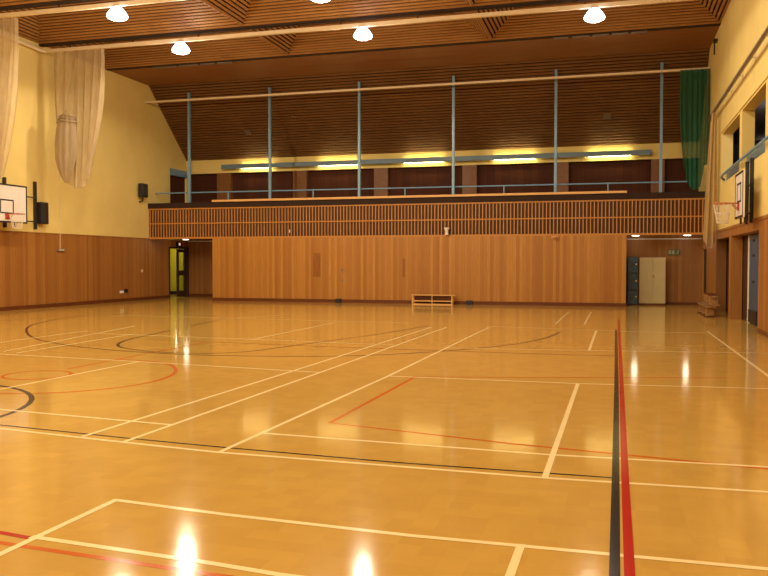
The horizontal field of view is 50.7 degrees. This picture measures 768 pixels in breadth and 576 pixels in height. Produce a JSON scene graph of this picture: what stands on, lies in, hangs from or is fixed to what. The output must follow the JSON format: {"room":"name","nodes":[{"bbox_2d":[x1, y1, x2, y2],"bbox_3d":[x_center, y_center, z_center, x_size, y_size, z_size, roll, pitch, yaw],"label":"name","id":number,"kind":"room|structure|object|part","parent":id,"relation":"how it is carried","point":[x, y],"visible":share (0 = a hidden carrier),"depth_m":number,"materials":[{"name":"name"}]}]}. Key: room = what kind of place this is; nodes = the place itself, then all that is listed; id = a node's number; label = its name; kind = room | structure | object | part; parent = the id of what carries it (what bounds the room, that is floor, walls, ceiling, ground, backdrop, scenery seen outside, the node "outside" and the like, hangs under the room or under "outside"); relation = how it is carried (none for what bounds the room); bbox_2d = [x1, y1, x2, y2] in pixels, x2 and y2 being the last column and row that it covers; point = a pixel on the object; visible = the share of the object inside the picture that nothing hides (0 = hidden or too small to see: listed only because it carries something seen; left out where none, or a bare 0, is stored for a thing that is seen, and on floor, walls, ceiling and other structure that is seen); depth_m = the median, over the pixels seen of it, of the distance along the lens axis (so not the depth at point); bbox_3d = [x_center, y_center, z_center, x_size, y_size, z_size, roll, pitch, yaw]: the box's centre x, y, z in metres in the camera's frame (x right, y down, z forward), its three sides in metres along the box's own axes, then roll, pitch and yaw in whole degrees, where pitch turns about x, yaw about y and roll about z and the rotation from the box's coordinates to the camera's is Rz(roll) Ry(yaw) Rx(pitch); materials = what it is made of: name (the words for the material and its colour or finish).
{"room":"sports hall","nodes":[
{"label":"sports hall","id":0,"kind":"room"},
{"bbox_2d":[0,16,187,306],"bbox_3d":[-14.474,-4.130,18.345,0.250,10.200,39.600,1,2,16],"label":"wall","id":1,"kind":"structure","parent":0,"point":[136,144],"depth_m":30.45,"materials":[{"name":"yellow paint"}]},
{"bbox_2d":[0,177,36,228],"bbox_3d":[-11.707,-2.700,25.867,0.972,1.676,2.990,0,2,-6],"label":"basketball hoop","id":2,"kind":"object","parent":1,"relation":"attached to","point":[13,198],"visible":1,"depth_m":25.53,"materials":[{"name":"white plastic"}]},
{"bbox_3d":[-12.149,-2.741,25.943,0.085,1.600,0.084,1,2,16],"label":"wall post","id":3,"kind":"part","parent":2,"relation":"part of","materials":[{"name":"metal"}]},
{"bbox_3d":[-11.761,-2.783,27.308,0.085,1.600,0.084,1,2,16],"label":"wall post","id":4,"kind":"part","parent":2,"relation":"part of","materials":[{"name":"metal"}]},
{"bbox_2d":[19,39,45,53],"bbox_3d":[-12.025,-7.997,25.743,0.264,0.220,3.695,1,2,16],"label":"wall rail","id":5,"kind":"object","parent":1,"relation":"attached to","point":[21,42],"visible":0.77,"depth_m":26.93,"materials":[{"name":"beige wood"}]},
{"bbox_2d":[37,202,48,223],"bbox_3d":[-11.605,-2.539,27.532,0.276,0.740,0.340,1,2,16],"label":"loudspeaker","id":6,"kind":"object","parent":1,"relation":"attached to","point":[42,207],"visible":1,"depth_m":27.38,"materials":[{"name":"black plastic"}]},
{"bbox_2d":[43,203,48,222],"bbox_3d":[-11.485,-2.538,27.497,0.026,0.660,0.280,1,2,16],"label":"grille","id":7,"kind":"object","parent":6,"relation":"attached to","point":[45,205],"depth_m":27.48,"materials":[{"name":"metal"}]},
{"bbox_2d":[59,173,60,248],"bbox_3d":[-11.431,-2.866,28.564,0.021,2.950,0.024,1,2,16],"label":"pull cord","id":8,"kind":"object","parent":1,"relation":"hanging from","point":[59,173],"visible":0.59,"depth_m":28.55,"materials":[{"name":"white fabric"}]},
{"bbox_2d":[0,295,168,310],"bbox_3d":[-14.609,0.932,17.550,0.020,0.130,37.700,1,2,16],"label":"baseboard","id":9,"kind":"structure","parent":1,"relation":"attached to","point":[10,308],"depth_m":29.56,"materials":[{"name":"brown wood"}]},
{"bbox_2d":[0,230,168,239],"bbox_3d":[-14.604,-1.568,17.483,0.018,0.032,37.720,1,2,16],"label":"trim","id":10,"kind":"structure","parent":1,"relation":"attached to","point":[0,230],"depth_m":29.39,"materials":[{"name":"brown wood"}]},
{"bbox_2d":[138,183,147,202],"bbox_3d":[-9.938,-3.895,33.319,0.316,0.783,0.420,1,2,16],"label":"loudspeaker","id":11,"kind":"object","parent":1,"relation":"attached to","point":[142,188],"visible":1,"depth_m":33.12,"materials":[{"name":"black plastic"}]},
{"bbox_2d":[143,184,147,196],"bbox_3d":[-9.798,-4.005,33.276,0.026,0.480,0.360,1,2,16],"label":"grille","id":12,"kind":"object","parent":11,"relation":"attached to","point":[145,186],"depth_m":33.26,"materials":[{"name":"metal"}]},
{"bbox_2d":[170,168,186,202],"bbox_3d":[-9.291,-4.291,36.394,0.170,2.020,1.450,1,2,16],"label":"door","id":13,"kind":"structure","parent":1,"relation":"in","point":[177,184],"depth_m":36.40,"materials":[{"name":"brown wood"}]},
{"bbox_2d":[169,247,188,297],"bbox_3d":[-9.670,-0.715,36.575,0.970,2.260,1.700,1,2,16],"label":"door","id":14,"kind":"structure","parent":1,"relation":"in","point":[179,293],"depth_m":36.83,"materials":[{"name":"brown wood"}]},
{"bbox_2d":[176,242,181,246],"bbox_3d":[-9.203,-1.964,36.352,0.086,0.230,0.380,1,2,16],"label":"exit sign","id":15,"kind":"object","parent":1,"relation":"attached to","point":[178,244],"visible":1,"depth_m":36.28,"materials":[{"name":"black plastic"}]},
{"bbox_2d":[145,67,710,103],"bbox_3d":[0.625,-7.625,30.751,21.950,0.070,0.080,1,2,16],"label":"rail","id":16,"kind":"object","parent":1,"relation":"attached to","point":[671,70],"visible":1,"depth_m":30.36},
{"bbox_2d":[170,249,182,295],"bbox_3d":[-10.473,-0.960,37.378,2.400,2.702,5.800,1,2,16],"label":"wall","id":17,"kind":"structure","parent":0,"point":[172,251],"depth_m":40.38,"materials":[{"name":"paint"}]},
{"bbox_2d":[188,240,212,293],"bbox_3d":[-7.637,-0.946,36.988,3.270,2.700,0.200,1,2,16],"label":"wall","id":18,"kind":"structure","parent":0,"point":[200,253],"depth_m":37.09,"materials":[{"name":"brown wood"}]},
{"bbox_2d":[0,0,730,85],"bbox_3d":[-4.255,-8.422,13.460,22.500,1.300,36.450,1,2,16],"label":"ceiling","id":19,"kind":"structure","parent":0,"point":[681,25],"depth_m":26.68,"materials":[{"name":"brown wood"}]},
{"bbox_2d":[0,0,184,18],"bbox_3d":[-2.019,-7.887,20.980,21.700,0.230,0.100,1,2,16],"label":"rail","id":20,"kind":"object","parent":19,"relation":"attached to","point":[132,2],"visible":1,"depth_m":22.79,"materials":[{"name":"wood"}]},
{"bbox_2d":[0,17,18,179],"bbox_3d":[-11.398,-5.163,23.731,1.602,5.340,0.281,1,2,16],"label":"net","id":21,"kind":"object","parent":20,"relation":"hanging from","point":[9,32],"visible":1,"depth_m":23.55,"materials":[{"name":"beige fabric"}]},
{"bbox_2d":[106,5,127,21],"bbox_3d":[-7.415,-7.634,22.523,0.580,0.380,0.580,1,2,16],"label":"lamp","id":22,"kind":"object","parent":20,"relation":"hanging from","point":[116,13],"visible":1,"depth_m":22.36,"materials":[{"name":"white glass"}]},
{"bbox_2d":[312,0,329,2],"bbox_3d":[-1.635,-7.578,20.880,0.580,0.380,0.580,1,2,16],"label":"lamp","id":23,"kind":"object","parent":20,"relation":"hanging from","point":[317,1],"visible":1,"depth_m":20.91,"materials":[{"name":"white glass"}]},
{"bbox_2d":[153,61,232,68],"bbox_3d":[-7.168,-8.328,30.284,3.300,0.070,0.080,1,2,16],"label":"cable trunking","id":24,"kind":"object","parent":19,"relation":"attached to","point":[230,62],"visible":1,"depth_m":30.23,"materials":[{"name":"metal"}]},
{"bbox_2d":[45,0,690,52],"bbox_3d":[-1.021,-7.984,24.489,21.700,0.250,0.100,1,2,16],"label":"rail","id":25,"kind":"object","parent":19,"relation":"attached to","point":[629,2],"visible":1,"depth_m":24.24,"materials":[{"name":"wood"}]},
{"bbox_2d":[53,48,104,187],"bbox_3d":[-10.321,-5.638,26.986,1.993,4.590,0.704,1,2,16],"label":"curtain","id":26,"kind":"object","parent":25,"relation":"hanging from","point":[79,76],"visible":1,"depth_m":27.06,"materials":[{"name":"beige fabric"}]},
{"bbox_2d":[172,41,189,54],"bbox_3d":[-6.533,-7.722,26.065,0.580,0.380,0.580,1,2,16],"label":"lamp","id":27,"kind":"object","parent":25,"relation":"hanging from","point":[180,48],"visible":1,"depth_m":25.90,"materials":[{"name":"white"}]},
{"bbox_2d":[353,26,371,40],"bbox_3d":[-0.636,-7.665,24.390,0.580,0.380,0.580,1,2,16],"label":"lamp","id":28,"kind":"object","parent":25,"relation":"hanging from","point":[362,33],"visible":1,"depth_m":24.22,"materials":[{"name":"white glass"}]},
{"bbox_2d":[584,7,604,22],"bbox_3d":[5.856,-7.603,22.545,0.580,0.380,0.580,1,2,16],"label":"lamp","id":29,"kind":"object","parent":25,"relation":"hanging from","point":[594,15],"visible":1,"depth_m":22.38,"materials":[{"name":"white glass"}]},
{"bbox_2d":[553,31,647,39],"bbox_3d":[6.995,-8.191,26.259,2.950,0.070,0.080,1,2,16],"label":"cable trunking","id":30,"kind":"object","parent":19,"relation":"attached to","point":[637,32],"visible":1,"depth_m":26.23,"materials":[{"name":"metal"}]},
{"bbox_2d":[0,296,767,575],"bbox_3d":[-4.053,1.066,15.591,26.700,0.002,39.700,1,2,16],"label":"floor","id":31,"kind":"structure","parent":0,"point":[173,436],"depth_m":7.08,"materials":[{"name":"brown wood"}]},
{"bbox_2d":[412,294,455,304],"bbox_3d":[1.857,0.434,30.293,1.660,0.370,0.260,1,2,16],"label":"bench","id":32,"kind":"object","parent":31,"relation":"on","point":[415,297],"visible":0.98,"depth_m":30.31,"materials":[{"name":"brown wood"}]},
{"bbox_3d":[1.789,0.487,30.200,1.460,0.040,0.030,1,2,16],"label":"rail","id":33,"kind":"part","parent":32,"relation":"part of","materials":[{"name":"brown wood"}]},
{"bbox_3d":[1.788,0.604,30.204,1.460,0.035,0.030,1,2,16],"label":"floor rail","id":34,"kind":"part","parent":32,"relation":"part of","materials":[{"name":"brown wood"}]},
{"bbox_3d":[1.857,0.267,30.288,1.660,0.035,0.240,1,2,16],"label":"seat","id":35,"kind":"part","parent":32,"relation":"part of","materials":[{"name":"brown wood"}]},
{"bbox_2d":[466,300,471,304],"bbox_3d":[3.177,0.542,30.222,0.220,0.160,0.139,1,2,16],"label":"socket","id":36,"kind":"object","parent":31,"relation":"on","point":[468,302],"visible":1,"depth_m":30.17,"materials":[{"name":"black plastic"}]},
{"bbox_2d":[627,257,638,304],"bbox_3d":[9.302,-0.275,30.302,0.385,1.800,0.550,1,2,16],"label":"locker","id":37,"kind":"object","parent":31,"relation":"on","point":[632,262],"visible":0.99,"depth_m":30.05,"materials":[{"name":"grey metal"}]},
{"bbox_3d":[9.235,-0.857,30.046,0.355,0.580,0.025,1,2,16],"label":"locker door","id":38,"kind":"part","parent":37,"relation":"part of","materials":[{"name":"grey metal"}]},
{"bbox_3d":[9.235,-0.233,30.065,0.355,0.600,0.025,1,2,16],"label":"locker door","id":39,"kind":"part","parent":37,"relation":"part of","materials":[{"name":"metal"}]},
{"bbox_3d":[9.234,0.347,30.083,0.355,0.490,0.025,1,2,16],"label":"locker door","id":40,"kind":"part","parent":37,"relation":"part of","materials":[{"name":"metal"}]},
{"bbox_2d":[639,258,665,304],"bbox_3d":[9.962,-0.248,30.107,0.930,1.760,0.545,1,2,16],"label":"tall cabinet","id":41,"kind":"object","parent":31,"relation":"on","point":[652,271],"visible":0.99,"depth_m":29.87,"materials":[{"name":"beige metal"}]},
{"bbox_3d":[9.678,-0.276,29.940,0.446,1.665,0.020,1,2,16],"label":"cupboard door","id":42,"kind":"part","parent":41,"relation":"part of","materials":[{"name":"beige metal"}]},
{"bbox_3d":[10.115,-0.272,29.816,0.446,1.665,0.020,1,2,16],"label":"cupboard door","id":43,"kind":"part","parent":41,"relation":"part of","materials":[{"name":"beige metal"}]},
{"bbox_2d":[697,302,715,316],"bbox_3d":[9.661,0.651,24.289,0.320,0.320,2.450,1,2,16],"label":"bench","id":44,"kind":"object","parent":31,"relation":"on","point":[708,311],"visible":0.94,"depth_m":23.38,"materials":[{"name":"brown wood"}]},
{"bbox_3d":[9.662,0.509,24.284,0.280,0.035,2.450,1,2,16],"label":"seat","id":45,"kind":"part","parent":44,"relation":"part of","materials":[{"name":"brown wood"}]},
{"bbox_3d":[9.402,0.681,23.375,0.240,0.255,0.050,1,2,16],"label":"leg","id":46,"kind":"part","parent":44,"relation":"part of","materials":[{"name":"brown wood"}]},
{"bbox_2d":[702,293,719,305],"bbox_3d":[9.777,0.327,24.246,0.320,0.320,2.050,1,2,16],"label":"bench","id":47,"kind":"object","parent":44,"relation":"on","point":[711,299],"visible":1,"depth_m":23.52,"materials":[{"name":"brown wood"}]},
{"bbox_3d":[9.777,0.470,24.250,0.280,0.035,2.050,1,2,16],"label":"seat","id":48,"kind":"part","parent":47,"relation":"part of","materials":[{"name":"brown wood"}]},
{"bbox_3d":[9.572,0.347,23.525,0.240,0.255,0.050,1,2,16],"label":"leg","id":49,"kind":"part","parent":47,"relation":"part of","materials":[{"name":"brown wood"}]},
{"bbox_2d":[212,235,625,302],"bbox_3d":[1.249,-0.726,32.594,16.230,2.545,3.400,1,2,16],"label":"wall","id":50,"kind":"structure","parent":0,"point":[587,268],"depth_m":30.73,"materials":[{"name":"brown wood"}]},
{"bbox_2d":[313,253,319,276],"bbox_3d":[-2.651,-0.906,31.927,0.310,0.940,0.006,1,2,16],"label":"hatch","id":51,"kind":"object","parent":50,"relation":"attached to","point":[316,256],"visible":1,"depth_m":31.92,"materials":[{"name":"brown wood"}]},
{"bbox_2d":[402,259,404,276],"bbox_3d":[0.750,-0.773,30.964,0.100,0.700,0.006,1,2,16],"label":"hatch","id":52,"kind":"object","parent":50,"relation":"attached to","point":[403,260],"visible":1,"depth_m":30.96,"materials":[{"name":"brown wood"}]},
{"bbox_2d":[212,298,625,306],"bbox_3d":[0.780,0.532,30.988,16.270,0.130,0.020,1,2,16],"label":"baseboard","id":53,"kind":"structure","parent":50,"relation":"attached to","point":[213,299],"depth_m":30.76,"materials":[{"name":"brown wood"}]},
{"bbox_2d":[149,48,709,160],"bbox_3d":[1.161,-7.043,32.657,21.950,3.101,3.458,1,2,16],"label":"ceiling","id":54,"kind":"structure","parent":0,"point":[515,114],"depth_m":32.16,"materials":[{"name":"brown wood"}]},
{"bbox_2d":[244,130,251,134],"bbox_3d":[-5.866,-6.705,34.905,0.280,0.197,0.212,1,2,16],"label":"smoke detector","id":55,"kind":"object","parent":54,"relation":"attached to","point":[247,132],"visible":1,"depth_m":34.88,"materials":[{"name":"brown plastic"}]},
{"bbox_2d":[603,113,610,119],"bbox_3d":[8.494,-6.536,30.862,0.280,0.197,0.212,1,2,16],"label":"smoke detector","id":56,"kind":"object","parent":54,"relation":"attached to","point":[607,115],"visible":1,"depth_m":30.82,"materials":[{"name":"brown plastic"}]},
{"bbox_2d":[187,140,698,201],"bbox_3d":[1.584,-4.480,34.231,21.950,2.750,0.350,1,2,16],"label":"wall","id":57,"kind":"structure","parent":0,"point":[206,175],"depth_m":33.87,"materials":[{"name":"yellow paint"}]},
{"bbox_2d":[221,149,650,168],"bbox_3d":[1.551,-5.337,33.886,18.300,0.195,0.280,1,2,16],"label":"trough","id":58,"kind":"object","parent":57,"relation":"attached to","point":[622,152],"visible":0.91,"depth_m":33.48,"materials":[{"name":"blue"}]},
{"bbox_2d":[626,235,701,301],"bbox_3d":[10.798,-0.746,31.021,3.000,2.700,1.600,1,2,16],"label":"wall","id":59,"kind":"structure","parent":0,"point":[683,271],"depth_m":30.16,"materials":[{"name":"brown wood"}]},
{"bbox_2d":[189,294,698,304],"bbox_3d":[1.369,0.451,33.639,21.995,0.130,0.239,1,2,20],"label":"baseboard","id":60,"kind":"structure","parent":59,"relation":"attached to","point":[190,295],"depth_m":30.26,"materials":[{"name":"brown wood"}]},
{"bbox_2d":[627,238,701,239],"bbox_3d":[10.454,-1.832,30.230,2.650,0.040,0.043,1,2,16],"label":"trim","id":61,"kind":"structure","parent":59,"relation":"attached to","point":[641,238],"depth_m":30.28,"materials":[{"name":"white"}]},
{"bbox_2d":[667,250,680,254],"bbox_3d":[10.793,-1.329,30.140,0.460,0.200,0.061,1,2,16],"label":"exit sign","id":62,"kind":"object","parent":59,"relation":"attached to","point":[670,252],"visible":1,"depth_m":30.14,"materials":[{"name":"green plastic"}]},
{"bbox_2d":[699,0,767,332],"bbox_3d":[6.904,-3.924,12.270,0.300,10.200,39.600,1,2,16],"label":"wall","id":63,"kind":"structure","parent":0,"point":[743,23],"depth_m":22.09,"materials":[{"name":"yellow paint"}]},
{"bbox_2d":[680,68,709,189],"bbox_3d":[10.650,-5.424,27.800,0.962,4.130,0.122,1,2,16],"label":"net","id":64,"kind":"object","parent":63,"relation":"hanging from","point":[694,84],"visible":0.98,"depth_m":27.78,"materials":[{"name":"green fabric"}]},
{"bbox_2d":[703,249,706,301],"bbox_3d":[11.555,-0.358,28.998,0.070,2.050,1.400,1,2,16],"label":"door","id":65,"kind":"structure","parent":63,"relation":"in","point":[705,250],"depth_m":29.17,"materials":[{"name":"brown wood"}]},
{"bbox_2d":[713,38,717,54],"bbox_3d":[10.602,-7.692,25.924,0.120,0.500,0.300,1,2,16],"label":"wall bracket","id":66,"kind":"object","parent":63,"relation":"attached to","point":[716,39],"visible":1,"depth_m":25.79,"materials":[{"name":"metal"}]},
{"bbox_2d":[713,158,753,223],"bbox_3d":[8.159,-2.255,18.866,0.774,1.540,1.864,1,2,33],"label":"basketball hoop","id":67,"kind":"object","parent":63,"relation":"attached to","point":[744,195],"visible":1,"depth_m":18.72,"materials":[{"name":"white plastic"}]},
{"bbox_3d":[8.754,-2.295,19.542,0.085,1.500,0.060,1,2,16],"label":"wall post","id":68,"kind":"part","parent":67,"relation":"part of","materials":[{"name":"metal"}]},
{"bbox_3d":[8.563,-2.275,18.869,0.085,1.500,0.060,1,2,16],"label":"wall post","id":69,"kind":"part","parent":67,"relation":"part of","materials":[{"name":"metal"}]},
{"bbox_2d":[709,26,767,121],"bbox_3d":[5.931,-5.014,9.764,0.220,0.308,34.113,1,2,16],"label":"track","id":70,"kind":"object","parent":63,"relation":"attached to","point":[750,56],"visible":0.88,"depth_m":19.63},
{"bbox_2d":[703,112,716,248],"bbox_3d":[10.118,-3.316,25.102,0.410,4.200,0.228,1,2,22],"label":"net","id":71,"kind":"object","parent":70,"relation":"hanging from","point":[709,225],"visible":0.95,"depth_m":25.07,"materials":[{"name":"beige fabric"}]},
{"bbox_2d":[714,309,767,337],"bbox_3d":[6.295,1.171,10.883,0.018,0.100,36.300,1,2,16],"label":"baseboard","id":72,"kind":"structure","parent":63,"relation":"attached to","point":[759,331],"depth_m":17.48,"materials":[{"name":"brown wood"}]},
{"bbox_2d":[717,214,767,232],"bbox_3d":[6.269,-1.320,10.710,0.020,0.070,36.100,1,2,16],"label":"trim","id":73,"kind":"structure","parent":63,"relation":"attached to","point":[764,216],"depth_m":20.48,"materials":[{"name":"brown wood"}]},
{"bbox_2d":[720,135,767,180],"bbox_3d":[6.613,-2.933,11.785,0.295,0.350,26.450,1,2,16],"label":"trough","id":74,"kind":"object","parent":63,"relation":"attached to","point":[757,150],"visible":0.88,"depth_m":19.77,"materials":[{"name":"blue metal"}]},
{"bbox_3d":[9.867,-3.268,22.758,0.040,0.350,3.550,1,2,16],"label":"guard panel","id":75,"kind":"part","parent":74,"relation":"part of","materials":[{"name":"grey metal"}]},
{"bbox_3d":[8.810,-3.155,19.042,0.040,0.350,3.380,1,2,16],"label":"guard panel","id":76,"kind":"part","parent":74,"relation":"part of","materials":[{"name":"grey metal"}]},
{"bbox_2d":[720,73,767,133],"bbox_3d":[5.802,-4.253,8.985,0.030,0.060,32.700,1,2,16],"label":"trim","id":77,"kind":"structure","parent":63,"relation":"attached to","point":[766,76],"depth_m":19.82,"materials":[{"name":"yellow paint"}]},
{"bbox_2d":[747,234,758,324],"bbox_3d":[9.255,-0.203,20.160,0.060,2.280,2.640,1,2,16],"label":"door","id":78,"kind":"structure","parent":63,"relation":"in","point":[753,241],"depth_m":20.57,"materials":[{"name":"blue paint"}]},
{"bbox_3d":[9.346,0.731,20.558,0.034,0.330,1.200,1,2,16],"label":"kick plate","id":79,"kind":"part","parent":78,"relation":"part of","materials":[{"name":"black plastic"}]},
{"bbox_2d":[726,233,758,325],"bbox_3d":[9.703,-0.357,21.620,0.001,2.500,8.900,1,2,16],"label":"door frame","id":80,"kind":"structure","parent":0,"point":[745,238],"depth_m":22.24,"materials":[{"name":"brown wood"}]},
{"bbox_2d":[733,98,765,163],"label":"window","id":81,"kind":"structure","parent":0,"point":[760,111],"depth_m":26.74,"materials":[{"name":"black glass"}]},
{"bbox_3d":[1.161,-2.560,32.808,21.950,1.000,3.330,1,2,16],"label":"floor","id":82,"kind":"structure","parent":0,"visible":0},
{"bbox_2d":[148,191,704,238],"bbox_3d":[0.745,-2.708,31.341,21.950,1.495,0.710,1,2,16],"label":"balustrade","id":83,"kind":"object","parent":82,"relation":"attached to","point":[650,213],"visible":0.98,"depth_m":30.67,"materials":[{"name":"brown wood"}]},
{"bbox_2d":[187,92,190,202],"bbox_3d":[-8.134,-5.843,33.849,0.096,4.600,0.100,1,2,16],"label":"support post","id":84,"kind":"object","parent":83,"relation":"on","point":[188,93],"visible":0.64,"depth_m":33.82,"materials":[{"name":"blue metal"}]},
{"bbox_2d":[268,87,271,198],"bbox_3d":[-4.623,-5.809,32.851,0.096,4.600,0.100,1,2,16],"label":"support post","id":85,"kind":"object","parent":83,"relation":"on","point":[269,88],"visible":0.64,"depth_m":32.82,"materials":[{"name":"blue metal"}]},
{"bbox_2d":[358,82,360,196],"bbox_3d":[-0.968,-5.773,31.812,0.096,4.600,0.100,1,2,16],"label":"support post","id":86,"kind":"object","parent":83,"relation":"on","point":[359,83],"visible":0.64,"depth_m":31.78,"materials":[{"name":"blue metal"}]},
{"bbox_2d":[212,191,626,201],"bbox_3d":[0.842,-3.488,31.087,16.240,0.080,0.460,1,2,16],"label":"plank","id":87,"kind":"object","parent":83,"relation":"on","point":[584,192],"visible":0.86,"depth_m":30.65,"materials":[{"name":"brown wood"}]},
{"bbox_2d":[155,181,686,199],"bbox_3d":[0.687,-3.706,31.540,21.690,0.487,0.056,1,2,16],"label":"gallery railing","id":88,"kind":"object","parent":83,"relation":"on","point":[607,183],"visible":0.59,"depth_m":31.13,"materials":[{"name":"blue metal"}]},
{"bbox_3d":[0.687,-3.892,31.534,21.690,0.113,0.056,1,2,16],"label":"handrail","id":89,"kind":"part","parent":88,"relation":"part of","materials":[{"name":"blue metal"}]},
{"bbox_3d":[0.660,-1.990,31.064,21.950,0.075,0.030,1,2,16],"label":"rail","id":90,"kind":"part","parent":83,"relation":"part of","materials":[{"name":"brown wood"}]},
{"bbox_3d":[0.660,-2.589,31.046,21.950,0.045,0.030,1,2,16],"label":"rail","id":91,"kind":"part","parent":83,"relation":"part of","materials":[{"name":"brown wood"}]},
{"bbox_3d":[0.661,-3.199,31.027,21.950,0.055,0.030,1,2,16],"label":"rail","id":92,"kind":"part","parent":83,"relation":"part of","materials":[{"name":"brown wood"}]},
{"bbox_2d":[452,76,454,193],"bbox_3d":[2.639,-5.738,30.787,0.096,4.600,0.100,1,2,16],"label":"support post","id":93,"kind":"object","parent":83,"relation":"on","point":[453,77],"visible":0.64,"depth_m":30.74,"materials":[{"name":"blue metal"}]},
{"bbox_2d":[554,69,557,191],"bbox_3d":[6.304,-5.703,29.746,0.096,4.600,0.100,1,2,16],"label":"support post","id":94,"kind":"object","parent":83,"relation":"on","point":[556,70],"visible":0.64,"depth_m":29.70,"materials":[{"name":"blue metal"}]},
{"bbox_2d":[659,62,662,191],"bbox_3d":[9.834,-5.669,28.743,0.096,4.600,0.100,1,2,16],"label":"support post","id":95,"kind":"object","parent":83,"relation":"on","point":[661,64],"visible":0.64,"depth_m":28.69,"materials":[{"name":"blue metal"}]}
]}

